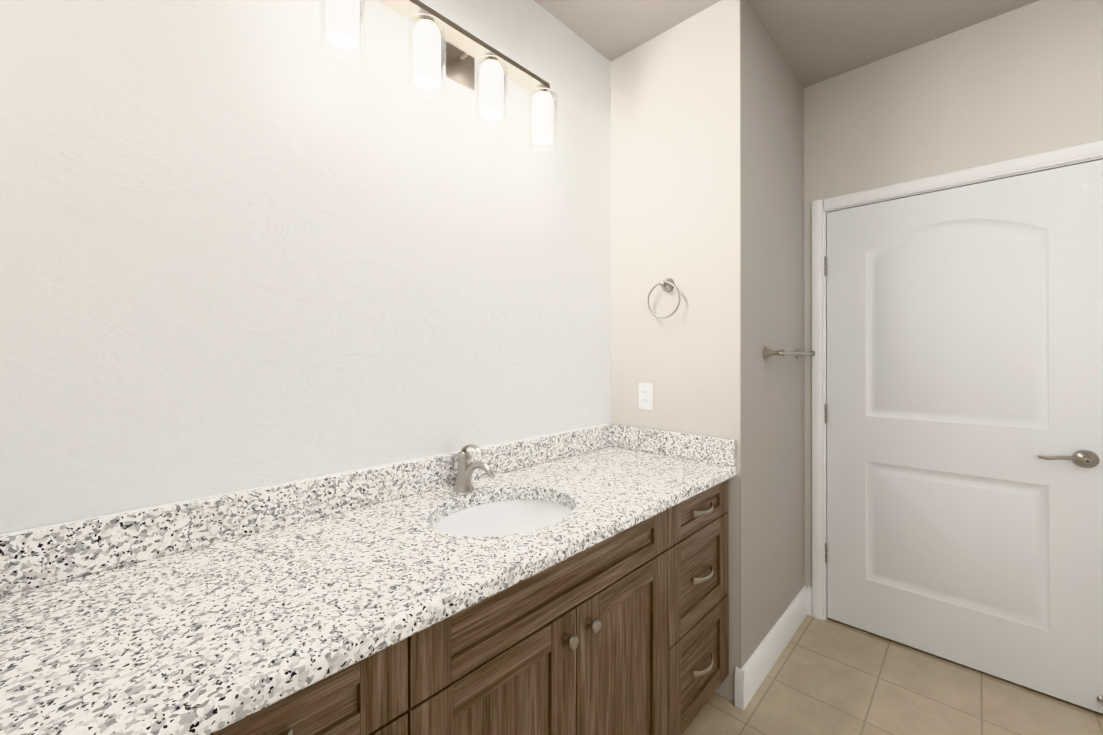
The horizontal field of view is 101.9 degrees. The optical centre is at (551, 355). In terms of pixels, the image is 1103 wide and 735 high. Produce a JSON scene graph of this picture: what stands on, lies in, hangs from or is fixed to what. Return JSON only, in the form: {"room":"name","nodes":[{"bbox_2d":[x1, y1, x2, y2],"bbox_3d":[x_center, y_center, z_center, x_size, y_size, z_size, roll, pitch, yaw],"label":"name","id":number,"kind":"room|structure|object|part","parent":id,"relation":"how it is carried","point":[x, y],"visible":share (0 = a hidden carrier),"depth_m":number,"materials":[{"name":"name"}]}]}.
{"room":"bathroom","nodes":[
{"label":"bathroom","id":0,"kind":"room"},
{"bbox_2d":[0,0,610,533],"bbox_3d":[-0.443,-0.030,1.430,0.120,2.700,1.965,0,0,44],"label":"wall","id":1,"kind":"structure","parent":0,"point":[246,244],"depth_m":1.09,"materials":[{"name":"white paint"}]},
{"bbox_2d":[0,424,611,595],"bbox_3d":[-0.350,0.369,1.423,0.020,0.100,1.840,0,0,44],"label":"backsplash","id":2,"kind":"structure","parent":1,"relation":"attached to","point":[48,554],"depth_m":1.00,"materials":[{"name":"white stone"}]},
{"bbox_2d":[318,0,556,150],"bbox_3d":[-0.294,-0.905,1.390,0.154,0.272,0.818,0,0,44],"label":"sconce","id":3,"kind":"object","parent":1,"relation":"attached to","point":[445,47],"visible":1,"depth_m":1.36,"materials":[{"name":"white glass"}]},
{"bbox_3d":[-0.305,-0.971,1.394,0.132,0.140,0.760,0,0,44],"label":"frame","id":4,"kind":"part","parent":3,"relation":"part of","materials":[{"name":"silver metal"}]},
{"bbox_2d":[611,0,804,702],"bbox_3d":[0.788,-0.028,2.287,0.720,2.700,0.975,0,0,44],"label":"wall","id":5,"kind":"structure","parent":0,"point":[675,154],"depth_m":1.87,"materials":[{"name":"white paint"}]},
{"bbox_2d":[639,383,652,409],"bbox_3d":[0.413,0.181,1.964,0.070,0.115,0.008,0,0,44],"label":"electrical outlet plate","id":6,"kind":"object","parent":5,"relation":"attached to","point":[646,396],"visible":1,"depth_m":1.96,"materials":[{"name":"white plastic"}]},
{"bbox_2d":[647,278,680,317],"bbox_3d":[0.475,-0.240,1.874,0.154,0.173,0.055,0,0,44],"label":"towel ring","id":7,"kind":"object","parent":5,"relation":"attached to","point":[667,285],"visible":0.96,"depth_m":1.87,"materials":[{"name":"silver metal"}]},
{"bbox_2d":[612,424,735,467],"bbox_3d":[0.488,0.370,1.881,0.558,0.100,0.020,0,0,44],"label":"backsplash","id":8,"kind":"structure","parent":5,"relation":"attached to","point":[716,450],"depth_m":1.84,"materials":[{"name":"white stone"}]},
{"bbox_2d":[735,585,811,710],"bbox_3d":[1.305,1.247,0.433,2.618,0.140,2.700,0,0,44],"label":"baseboard","id":9,"kind":"structure","parent":5,"relation":"attached to","point":[751,674],"depth_m":1.88,"materials":[{"name":"white wood"}]},
{"bbox_2d":[763,346,815,359],"bbox_3d":[1.086,-0.009,2.020,0.078,0.056,0.516,0,0,44],"label":"towel bar","id":10,"kind":"object","parent":5,"relation":"attached to","point":[768,353],"visible":1,"depth_m":1.87,"materials":[{"name":"silver metal"}]},
{"bbox_2d":[534,0,1038,87],"bbox_3d":[1.095,-1.413,0.641,3.440,0.060,2.940,0,0,44],"label":"ceiling","id":11,"kind":"structure","parent":0,"point":[816,41],"depth_m":1.85,"materials":[{"name":"grey paint"}]},
{"bbox_2d":[681,615,1102,734],"bbox_3d":[1.095,1.347,0.634,3.440,0.060,2.940,0,0,44],"label":"floor","id":12,"kind":"structure","parent":0,"point":[829,676],"depth_m":1.72,"materials":[{"name":"beige tile"}]},
{"bbox_2d":[196,472,736,734],"bbox_3d":[-0.143,0.888,1.225,0.590,0.860,1.840,0,0,44],"label":"bathroom vanity","id":13,"kind":"object","parent":12,"relation":"on","point":[573,582],"depth_m":1.04,"materials":[{"name":"brown wood"}]},
{"bbox_2d":[0,448,735,734],"bbox_3d":[-0.146,0.439,1.228,0.583,0.040,1.840,0,0,44],"label":"countertop","id":14,"kind":"structure","parent":13,"relation":"on","point":[189,641],"depth_m":0.76,"materials":[{"name":"white stone"}]},
{"bbox_2d":[448,444,499,491],"bbox_3d":[-0.231,0.346,1.355,0.179,0.146,0.059,0,0,44],"label":"faucet","id":15,"kind":"object","parent":14,"relation":"on","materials":[{"name":"silver metal"}]},
{"bbox_2d":[412,488,587,551],"bbox_3d":[-0.125,0.538,1.225,0.399,0.183,0.499,0,0,44],"label":"sink","id":16,"kind":"object","parent":14,"relation":"in","point":[478,524],"depth_m":1.38,"materials":[{"name":"white ceramic"}]},
{"bbox_2d":[804,0,1102,587],"bbox_3d":[2.285,-0.030,1.451,2.600,2.700,0.120,0,0,44],"label":"wall","id":17,"kind":"structure","parent":0,"point":[1024,81],"depth_m":1.91,"materials":[{"name":"white paint"}]},
{"bbox_2d":[811,140,1102,619],"bbox_3d":[1.737,0.270,1.959,1.035,2.101,0.137,0,0,44],"label":"door frame","id":18,"kind":"structure","parent":17,"relation":"attached to","point":[1077,153],"depth_m":2.24,"materials":[{"name":"white wood"}]},
{"bbox_2d":[824,159,1102,713],"bbox_3d":[1.686,0.297,1.912,0.915,2.023,0.116,0,0,44],"label":"door","id":19,"kind":"structure","parent":17,"relation":"in","point":[964,413],"depth_m":1.87,"materials":[{"name":"white wood"}]}
]}

